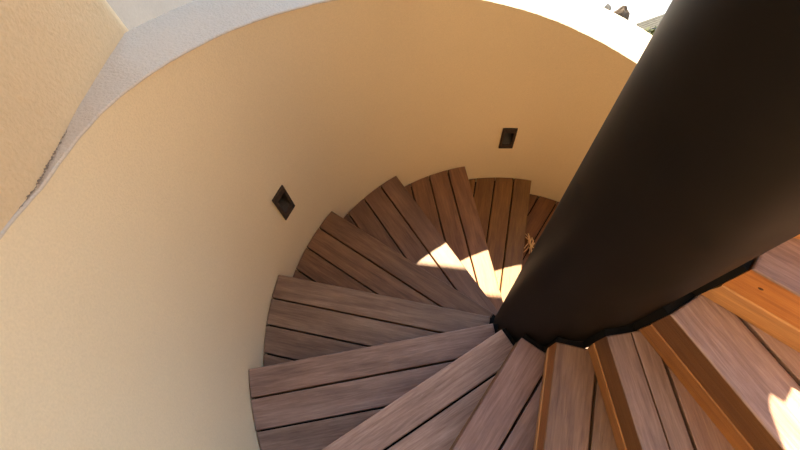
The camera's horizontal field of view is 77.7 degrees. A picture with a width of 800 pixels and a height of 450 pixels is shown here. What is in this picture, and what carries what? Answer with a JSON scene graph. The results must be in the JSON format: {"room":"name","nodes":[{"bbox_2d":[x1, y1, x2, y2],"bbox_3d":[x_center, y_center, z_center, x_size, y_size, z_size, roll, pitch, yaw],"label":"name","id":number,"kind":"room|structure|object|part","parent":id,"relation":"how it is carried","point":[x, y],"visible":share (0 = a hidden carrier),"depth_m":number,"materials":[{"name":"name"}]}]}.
{"room":"spiral staircase","nodes":[
{"label":"spiral staircase","id":0,"kind":"room"},
{"bbox_2d":[0,0,128,231],"bbox_3d":[-0.684,1.396,0.538,0.371,5.136,4.097,-5,67,1],"label":"wall","id":1,"kind":"structure","parent":0,"point":[52,52],"depth_m":0.89,"materials":[{"name":"beige paint"}]},
{"bbox_2d":[106,0,194,29],"bbox_3d":[-1.976,-1.356,1.875,0.424,4.924,2.597,-1,67,3],"label":"wall","id":2,"kind":"structure","parent":0,"point":[133,13],"depth_m":3.23,"materials":[{"name":"beige paint"}]},
{"bbox_2d":[0,0,635,449],"bbox_3d":[0.474,0.181,1.397,2.459,4.386,2.432,-1,67,3],"label":"wall","id":3,"kind":"structure","parent":0,"point":[137,286],"depth_m":1.48,"materials":[{"name":"paint"}]},
{"bbox_2d":[272,185,294,219],"bbox_3d":[-0.474,-0.094,1.942,0.064,0.183,0.072,23,71,13],"label":"step light","id":4,"kind":"object","parent":3,"relation":"attached to","point":[281,200],"visible":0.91,"depth_m":1.95,"materials":[{"name":"brown metal"}]},
{"bbox_2d":[0,0,651,239],"bbox_3d":[0.445,-0.009,0.937,2.459,3.406,2.432,-1,67,3],"label":"wall cap","id":5,"kind":"object","parent":3,"relation":"on","point":[143,50],"visible":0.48,"depth_m":1.25,"materials":[{"name":"white paint"}]},
{"bbox_2d":[499,128,517,147],"bbox_3d":[0.565,-0.474,2.603,0.073,0.188,0.064,1,68,4],"label":"step light","id":6,"kind":"object","parent":3,"relation":"attached to","point":[508,135],"visible":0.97,"depth_m":2.61,"materials":[{"name":"brown metal"}]},
{"bbox_2d":[588,0,671,32],"bbox_3d":[1.667,-8.754,7.490,31.800,0.212,33.920,-1,67,3],"label":"floor","id":7,"kind":"structure","parent":0,"point":[640,10],"depth_m":4.54,"materials":[{"name":"stone"}]},
{"bbox_2d":[604,3,611,10],"bbox_3d":[1.891,-1.973,4.526,0.073,0.064,0.079,39,75,17],"label":"rock","id":8,"kind":"object","parent":7,"relation":"on","point":[607,6],"visible":0.64,"depth_m":4.50,"materials":[{"name":"grey stone"}]},
{"bbox_2d":[613,5,629,19],"bbox_3d":[1.956,-1.864,4.411,0.172,0.223,0.131,-29,69,-8],"label":"rock","id":9,"kind":"object","parent":7,"relation":"on","point":[622,11],"visible":0.59,"depth_m":4.35,"materials":[{"name":"stone"}]},
{"bbox_2d":[493,0,799,352],"bbox_3d":[0.414,-0.195,0.452,0.424,6.381,0.424,-1,67,3],"label":"round column","id":10,"kind":"structure","parent":7,"relation":"on","point":[691,175],"depth_m":0.57,"materials":[{"name":"brown metal"}]},
{"bbox_2d":[249,323,497,449],"bbox_3d":[-0.051,0.672,1.785,0.915,0.174,0.454,-10,67,-1],"label":"stair step","id":11,"kind":"structure","parent":10,"relation":"attached to","point":[311,403],"depth_m":1.75,"materials":[{"name":"brown wood"}]},
{"bbox_3d":[-0.060,0.668,1.740,0.896,0.011,0.431,-10,67,-1],"label":"underside panel","id":12,"kind":"part","parent":11,"relation":"part of","materials":[{"name":"brown wood"}]},
{"bbox_2d":[322,328,515,449],"bbox_3d":[0.085,0.770,1.547,0.915,0.174,0.454,-31,69,-9],"label":"stair step","id":13,"kind":"structure","parent":11,"relation":"on","point":[430,416],"depth_m":1.54,"materials":[{"name":"brown wood"}]},
{"bbox_3d":[0.082,0.766,1.502,0.896,0.011,0.431,-31,69,-9],"label":"underside panel","id":14,"kind":"part","parent":13,"relation":"part of","materials":[{"name":"brown wood"}]},
{"bbox_2d":[449,334,545,449],"bbox_3d":[0.283,0.809,1.329,0.454,0.174,0.915,33,73,15],"label":"stair step","id":15,"kind":"structure","parent":13,"relation":"on","point":[505,416],"depth_m":1.36,"materials":[{"name":"brown wood"}]},
{"bbox_3d":[0.286,0.805,1.284,0.431,0.011,0.896,33,73,15],"label":"underside panel","id":16,"kind":"part","parent":15,"relation":"part of","materials":[{"name":"brown wood"}]},
{"bbox_2d":[533,336,617,449],"bbox_3d":[0.517,0.768,1.142,0.454,0.174,0.915,11,69,8],"label":"stair step","id":17,"kind":"structure","parent":10,"relation":"attached to","point":[572,414],"depth_m":1.20,"materials":[{"name":"brown wood"}]},
{"bbox_2d":[584,324,734,449],"bbox_3d":[0.744,0.638,0.993,0.454,0.174,0.915,-9,67,0],"label":"stair step","id":18,"kind":"structure","parent":10,"relation":"attached to","point":[647,406],"depth_m":1.04,"materials":[{"name":"brown wood"}]},
{"bbox_2d":[632,292,799,449],"bbox_3d":[0.925,0.430,0.878,0.454,0.174,0.915,-30,69,-9],"label":"stair step","id":19,"kind":"structure","parent":10,"relation":"attached to","point":[745,379],"depth_m":0.90,"materials":[{"name":"brown wood"}]},
{"bbox_2d":[692,238,799,352],"bbox_3d":[1.036,0.167,0.790,0.915,0.174,0.454,34,73,16],"label":"stair step","id":20,"kind":"structure","parent":19,"relation":"on","point":[764,291],"depth_m":0.81,"materials":[{"name":"brown wood"}]},
{"bbox_2d":[636,14,663,30],"bbox_3d":[2.336,-1.826,4.446,0.435,0.032,0.103,-21,68,-5],"label":"deck","id":21,"kind":"object","parent":7,"relation":"on","point":[655,21],"visible":0.3,"depth_m":4.43,"materials":[{"name":"beige wood"}]},
{"bbox_2d":[643,26,656,35],"bbox_3d":[1.116,-0.454,2.940,0.134,1.906,0.133,38,75,17],"label":"shrub","id":22,"kind":"object","parent":7,"relation":"on","point":[652,31],"visible":0.02,"depth_m":2.08,"materials":[{"name":"green plant"}]},
{"bbox_3d":[1.219,0.897,3.312,0.915,0.174,0.454,8,68,7],"label":"stair step","id":23,"kind":"structure","parent":7,"relation":"on","visible":0},
{"bbox_3d":[1.131,0.621,3.244,0.915,0.174,0.454,-13,67,-2],"label":"stair step","id":24,"kind":"structure","parent":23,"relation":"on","visible":0},
{"bbox_3d":[0.962,0.389,3.161,0.915,0.174,0.454,-33,69,-10],"label":"stair step","id":25,"kind":"structure","parent":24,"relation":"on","visible":0},
{"bbox_2d":[522,194,558,267],"bbox_3d":[0.735,0.226,3.054,0.454,0.174,0.915,30,73,15],"label":"stair step","id":26,"kind":"structure","parent":25,"relation":"on","point":[541,209],"depth_m":3.07,"materials":[{"name":"brown wood"}]},
{"bbox_2d":[469,178,530,301],"bbox_3d":[0.484,0.148,2.914,0.454,0.174,0.915,9,68,7],"label":"stair step","id":27,"kind":"structure","parent":26,"relation":"on","point":[502,204],"depth_m":2.89,"materials":[{"name":"brown wood"}]},
{"bbox_2d":[405,166,502,310],"bbox_3d":[0.243,0.154,2.737,0.454,0.174,0.915,-12,67,-1],"label":"stair step","id":28,"kind":"structure","parent":27,"relation":"on","point":[446,199],"depth_m":2.72,"materials":[{"name":"brown wood"}]},
{"bbox_2d":[343,176,497,315],"bbox_3d":[0.048,0.235,2.527,0.454,0.174,0.915,-32,69,-9],"label":"stair step","id":29,"kind":"structure","parent":28,"relation":"on","point":[389,214],"depth_m":2.52,"materials":[{"name":"brown wood"}]},
{"bbox_2d":[293,211,494,318],"bbox_3d":[-0.076,0.369,2.290,0.915,0.174,0.454,32,73,15],"label":"stair step","id":30,"kind":"structure","parent":29,"relation":"on","point":[341,254],"depth_m":2.27,"materials":[{"name":"brown wood"}]},
{"bbox_3d":[-0.091,0.358,2.249,0.896,0.011,0.431,32,73,15],"label":"underside panel","id":31,"kind":"part","parent":30,"relation":"part of","materials":[{"name":"brown wood"}]},
{"bbox_2d":[264,275,493,365],"bbox_3d":[-0.110,0.526,2.038,0.915,0.174,0.454,10,69,8],"label":"stair step","id":32,"kind":"structure","parent":30,"relation":"on","point":[306,319],"depth_m":2.00,"materials":[{"name":"brown wood"}]},
{"bbox_3d":[-0.123,0.519,1.995,0.896,0.011,0.431,10,69,8],"label":"underside panel","id":33,"kind":"part","parent":32,"relation":"part of","materials":[{"name":"brown wood"}]},
{"bbox_3d":[0.228,0.133,2.700,0.431,0.011,0.896,-12,67,-1],"label":"underside panel","id":34,"kind":"part","parent":28,"relation":"part of","materials":[{"name":"brown wood"}]},
{"bbox_3d":[0.471,0.122,2.878,0.431,0.011,0.896,9,68,7],"label":"underside panel","id":35,"kind":"part","parent":27,"relation":"part of","materials":[{"name":"brown wood"}]},
{"bbox_2d":[524,234,534,252],"bbox_3d":[0.775,0.119,2.971,0.085,0.036,0.152,-1,67,3],"label":"straw","id":36,"kind":"object","parent":26,"relation":"on","point":[529,239],"visible":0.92,"depth_m":2.97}
]}

